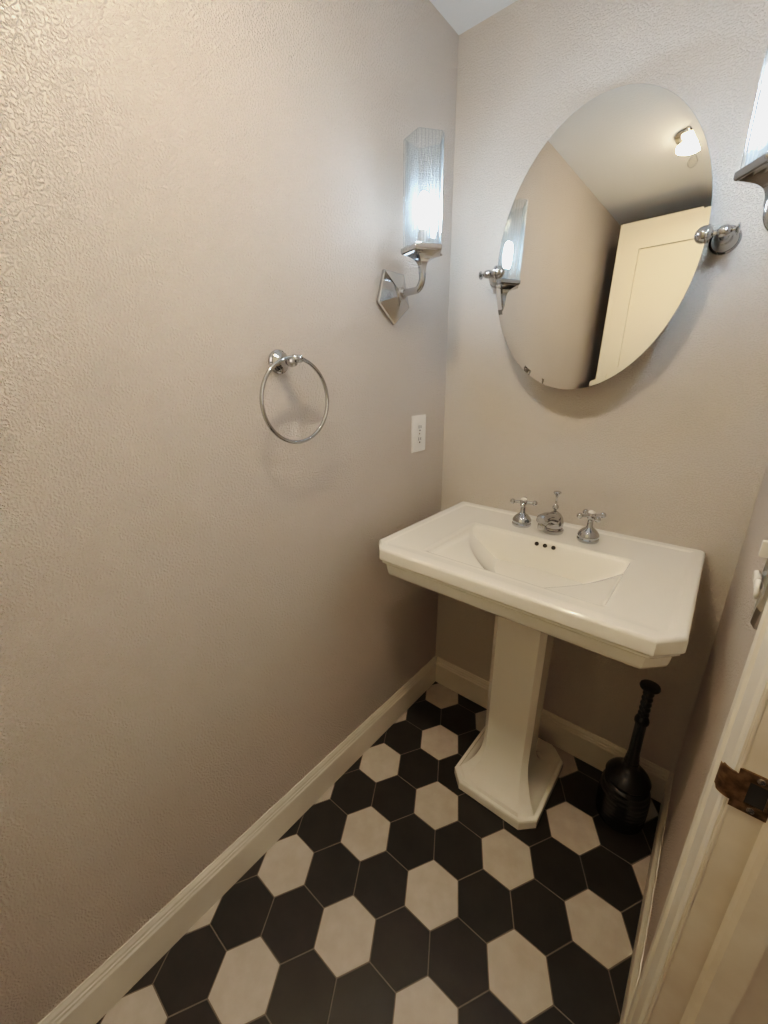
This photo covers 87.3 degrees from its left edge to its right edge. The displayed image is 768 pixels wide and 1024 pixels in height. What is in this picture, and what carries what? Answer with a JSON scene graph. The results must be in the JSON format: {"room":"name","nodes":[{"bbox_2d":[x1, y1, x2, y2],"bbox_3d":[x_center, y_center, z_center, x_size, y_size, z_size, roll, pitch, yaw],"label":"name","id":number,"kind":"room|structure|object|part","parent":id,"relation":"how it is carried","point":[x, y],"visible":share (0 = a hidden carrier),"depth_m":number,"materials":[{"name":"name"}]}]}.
{"room":"bathroom","nodes":[
{"label":"bathroom","id":0,"kind":"room"},
{"bbox_2d":[0,0,458,1023],"bbox_3d":[-0.679,-0.020,0.665,0.100,2.570,2.950,15,24,38],"label":"wall","id":1,"kind":"structure","parent":0,"point":[199,605],"depth_m":0.88,"materials":[{"name":"paint"}]},
{"bbox_2d":[38,656,436,1023],"bbox_3d":[-0.624,1.123,1.013,0.012,0.141,2.750,15,24,38],"label":"baseboard","id":2,"kind":"structure","parent":1,"relation":"attached to","point":[97,994],"depth_m":1.17,"materials":[{"name":"paint"}]},
{"bbox_2d":[259,349,328,443],"bbox_3d":[-0.232,-0.284,0.999,0.070,0.224,0.209,15,24,38],"label":"towel ring","id":3,"kind":"object","parent":1,"relation":"attached to","point":[279,362],"visible":1,"depth_m":0.97,"materials":[{"name":"silver metal"}]},
{"bbox_3d":[-0.236,-0.363,0.972,0.066,0.058,0.058,15,24,38],"label":"wall post","id":4,"kind":"part","parent":3,"relation":"part of","materials":[{"name":"silver metal"}]},
{"bbox_2d":[376,129,443,324],"bbox_3d":[0.091,-0.784,1.152,0.178,0.442,0.154,15,24,38],"label":"wall sconce","id":5,"kind":"object","parent":1,"relation":"attached to","point":[392,297],"visible":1,"depth_m":1.15,"materials":[{"name":"silver metal"}]},
{"bbox_3d":[0.039,-0.658,1.243,0.037,0.146,0.154,15,24,38],"label":"plate","id":6,"kind":"part","parent":5,"relation":"part of","materials":[{"name":"silver metal"}]},
{"bbox_3d":[0.058,-0.664,1.224,0.020,0.036,0.036,15,24,38],"label":"knob","id":7,"kind":"part","parent":5,"relation":"part of","materials":[{"name":"silver metal"}]},
{"bbox_3d":[0.089,-0.674,1.192,0.080,0.058,0.021,15,24,38],"label":"arm","id":8,"kind":"part","parent":5,"relation":"part of","materials":[{"name":"silver metal"}]},
{"bbox_2d":[401,242,441,256],"bbox_3d":[0.116,-0.743,1.145,0.115,0.016,0.121,15,24,38],"label":"tray","id":9,"kind":"object","parent":5,"relation":"on","point":[417,249],"depth_m":1.12,"materials":[{"name":"silver metal"}]},
{"bbox_2d":[419,228,427,242],"bbox_3d":[0.111,-0.769,1.140,0.040,0.052,0.040,15,24,38],"label":"socket","id":10,"kind":"object","parent":5,"relation":"attached to","point":[423,232],"depth_m":1.13,"materials":[{"name":"white"}]},
{"bbox_3d":[0.113,-0.866,1.105,0.106,0.258,0.111,15,24,38],"label":"lamp shade","id":11,"kind":"part","parent":5,"relation":"part of","materials":[{"name":"clear glass"}]},
{"bbox_3d":[0.110,-0.835,1.118,0.033,0.090,0.033,15,24,38],"label":"light bulb","id":12,"kind":"part","parent":5,"relation":"part of","materials":[{"name":"white glass"}]},
{"bbox_2d":[411,414,425,452],"bbox_3d":[0.131,-0.292,1.501,0.008,0.134,0.086,15,24,38],"label":"wall outlet","id":13,"kind":"object","parent":1,"relation":"attached to","point":[418,429],"visible":1,"depth_m":1.49,"materials":[{"name":"beige plastic"}]},
{"bbox_2d":[417,435,421,443],"bbox_3d":[0.133,-0.271,1.507,0.002,0.033,0.031,15,24,38],"label":"receptacle","id":14,"kind":"object","parent":13,"relation":"attached to","point":[419,437],"depth_m":1.50,"materials":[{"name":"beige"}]},
{"bbox_2d":[417,423,421,431],"bbox_3d":[0.132,-0.313,1.493,0.002,0.033,0.031,15,24,38],"label":"receptacle","id":15,"kind":"object","parent":13,"relation":"attached to","point":[419,425],"depth_m":1.49,"materials":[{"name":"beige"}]},
{"bbox_2d":[96,681,660,1023],"bbox_3d":[0.176,1.416,0.404,2.100,0.040,2.750,15,24,38],"label":"floor","id":16,"kind":"structure","parent":0,"point":[397,896],"depth_m":1.15,"materials":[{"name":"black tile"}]},
{"bbox_2d":[379,497,705,829],"bbox_3d":[0.449,0.516,1.348,0.806,1.053,0.578,15,24,38],"label":"pedestal sink","id":17,"kind":"object","parent":16,"relation":"on","point":[625,599],"depth_m":1.23,"materials":[{"name":"white ceramic"}]},
{"bbox_3d":[0.453,-0.037,1.387,0.036,0.018,0.018,9,21,27],"label":"handle arm","id":18,"kind":"part","parent":17,"relation":"part of","materials":[{"name":"silver metal"}]},
{"bbox_3d":[0.478,-0.020,1.383,0.024,0.048,0.024,15,24,38],"label":"stem","id":19,"kind":"part","parent":17,"relation":"part of","materials":[{"name":"silver metal"}]},
{"bbox_3d":[0.478,-0.002,1.389,0.069,0.099,0.069,-8,20,-21],"label":"tap handle","id":20,"kind":"part","parent":17,"relation":"part of","materials":[{"name":"silver metal"}]},
{"bbox_3d":[0.410,0.210,1.197,0.486,0.165,0.302,15,24,38],"label":"bowl","id":21,"kind":"part","parent":17,"relation":"part of","materials":[{"name":"white ceramic"}]},
{"bbox_3d":[0.503,-0.031,1.369,0.036,0.018,0.018,9,21,27],"label":"handle arm","id":22,"kind":"part","parent":17,"relation":"part of","materials":[{"name":"silver metal"}]},
{"bbox_2d":[379,502,705,668],"bbox_3d":[0.445,0.157,1.227,0.806,0.104,0.578,15,24,38],"label":"basin","id":23,"kind":"object","parent":17,"relation":"in","point":[625,599],"depth_m":1.09,"materials":[{"name":"white ceramic"}]},
{"bbox_2d":[536,491,563,534],"bbox_3d":[0.543,0.005,1.307,0.110,0.138,0.066,-14,23,-34],"label":"faucet spout","id":24,"kind":"object","parent":17,"relation":"on","point":[551,523],"visible":1,"depth_m":1.30,"materials":[{"name":"silver metal"}]},
{"bbox_3d":[0.530,0.025,1.307,0.082,0.054,0.048,-10,21,-26],"label":"spout","id":25,"kind":"part","parent":24,"relation":"part of","materials":[{"name":"silver metal"}]},
{"bbox_3d":[0.563,-0.035,1.315,0.025,0.068,0.025,15,24,38],"label":"lift rod","id":26,"kind":"part","parent":24,"relation":"part of","materials":[{"name":"silver metal"}]},
{"bbox_3d":[0.612,0.011,1.241,0.036,0.018,0.018,-1,19,-1],"label":"handle arm","id":27,"kind":"part","parent":17,"relation":"part of","materials":[{"name":"silver metal"}]},
{"bbox_3d":[0.640,0.043,1.252,0.070,0.099,0.070,17,25,42],"label":"tap handle","id":28,"kind":"part","parent":17,"relation":"part of","materials":[{"name":"silver metal"}]},
{"bbox_3d":[0.640,0.025,1.246,0.024,0.048,0.024,15,24,38],"label":"stem","id":29,"kind":"part","parent":17,"relation":"part of","materials":[{"name":"silver metal"}]},
{"bbox_3d":[0.640,0.019,1.216,0.018,0.018,0.036,-1,19,-1],"label":"handle arm","id":30,"kind":"part","parent":17,"relation":"part of","materials":[{"name":"silver metal"}]},
{"bbox_3d":[0.666,0.010,1.242,0.036,0.018,0.018,-1,19,-1],"label":"handle arm","id":31,"kind":"part","parent":17,"relation":"part of","materials":[{"name":"silver metal"}]},
{"bbox_2d":[596,679,660,834],"bbox_3d":[0.813,0.787,1.313,0.151,0.554,0.151,15,24,38],"label":"plunger","id":32,"kind":"object","parent":16,"relation":"on","point":[623,796],"visible":1,"depth_m":1.31,"materials":[{"name":"black plastic"}]},
{"bbox_2d":[596,757,651,834],"bbox_3d":[0.815,0.934,1.362,0.151,0.245,0.151,15,24,38],"label":"cup","id":33,"kind":"object","parent":32,"relation":"on","point":[623,796],"depth_m":1.32,"materials":[{"name":"black plastic"}]},
{"bbox_3d":[0.812,0.672,1.274,0.056,0.311,0.056,15,24,38],"label":"handle","id":34,"kind":"part","parent":32,"relation":"part of","materials":[{"name":"black plastic"}]},
{"bbox_2d":[430,0,516,34],"bbox_3d":[0.152,-0.971,-0.404,2.100,0.100,2.750,15,24,38],"label":"ceiling","id":35,"kind":"structure","parent":0,"point":[462,15],"depth_m":1.16,"materials":[{"name":"white paint"}]},
{"bbox_2d":[436,0,767,778],"bbox_3d":[0.650,-0.271,1.366,0.977,2.570,0.100,15,24,38],"label":"wall","id":36,"kind":"structure","parent":0,"point":[672,446],"depth_m":1.19,"materials":[{"name":"paint"}]},
{"bbox_2d":[435,657,669,802],"bbox_3d":[0.625,0.874,1.708,0.952,0.141,0.012,15,24,38],"label":"baseboard","id":37,"kind":"structure","parent":36,"relation":"attached to","point":[586,746],"depth_m":1.62,"materials":[{"name":"paint"}]},
{"bbox_2d":[479,84,741,388],"bbox_3d":[0.576,-0.717,1.129,0.656,0.712,0.115,15,24,38],"label":"oval mirror","id":38,"kind":"object","parent":36,"relation":"attached to","point":[607,230],"visible":1,"depth_m":1.07,"materials":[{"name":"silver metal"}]},
{"bbox_2d":[640,462,767,975],"bbox_3d":[0.152,0.196,0.002,0.115,2.570,2.950,15,24,38],"label":"wall","id":39,"kind":"structure","parent":0,"point":[735,634],"depth_m":0.91,"materials":[{"name":"paint"}]},
{"bbox_2d":[619,773,673,1023],"bbox_3d":[0.747,1.067,1.135,0.012,0.141,0.784,15,24,38],"label":"baseboard","id":40,"kind":"structure","parent":39,"relation":"attached to","point":[642,929],"depth_m":1.07,"materials":[{"name":"paint"}]},
{"bbox_2d":[625,599,767,1023],"bbox_3d":[0.146,0.205,0.106,0.018,2.445,1.040,15,24,38],"label":"trim","id":41,"kind":"structure","parent":39,"relation":"attached to","point":[753,683],"depth_m":0.57,"materials":[{"name":"paint"}]},
{"bbox_2d":[644,686,767,1023],"bbox_3d":[0.195,0.247,0.076,0.123,2.385,0.897,15,24,38],"label":"door","id":42,"kind":"structure","parent":39,"relation":"attached to","point":[716,969],"depth_m":0.54,"materials":[{"name":"paint"}]},
{"bbox_2d":[714,761,767,822],"bbox_3d":[0.435,0.335,0.486,0.010,0.060,0.053,-14,23,-35],"label":"strike plate","id":43,"kind":"object","parent":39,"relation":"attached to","point":[746,791],"visible":1,"depth_m":0.48,"materials":[{"name":"gold metal"}]},
{"bbox_3d":[0.440,0.337,0.480,0.036,0.060,0.002,15,24,38],"label":"plate","id":44,"kind":"part","parent":43,"relation":"part of","materials":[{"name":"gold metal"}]},
{"bbox_2d":[733,47,767,230],"bbox_3d":[0.702,-0.625,0.664,0.178,0.442,0.154,15,24,38],"label":"wall sconce","id":45,"kind":"object","parent":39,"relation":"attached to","point":[756,171],"visible":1,"depth_m":0.70,"materials":[{"name":"silver metal"}]},
{"bbox_2d":[733,152,767,183],"bbox_3d":[0.679,-0.596,0.696,0.115,0.016,0.121,15,24,38],"label":"tray","id":46,"kind":"object","parent":45,"relation":"on","point":[756,171],"depth_m":0.70,"materials":[{"name":"silver metal"}]},
{"bbox_3d":[0.679,-0.719,0.653,0.106,0.258,0.111,15,24,38],"label":"lamp shade","id":47,"kind":"part","parent":45,"relation":"part of","materials":[{"name":"clear glass"}]},
{"bbox_3d":[0.707,-0.513,0.700,0.080,0.058,0.021,15,24,38],"label":"arm","id":48,"kind":"part","parent":45,"relation":"part of","materials":[{"name":"silver metal"}]},
{"bbox_2d":[750,540,767,629],"bbox_3d":[0.553,0.064,0.576,0.026,0.236,0.100,15,24,38],"label":"switch plate","id":49,"kind":"object","parent":39,"relation":"attached to","point":[760,580],"visible":0.99,"depth_m":0.59,"materials":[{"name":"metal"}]}
]}

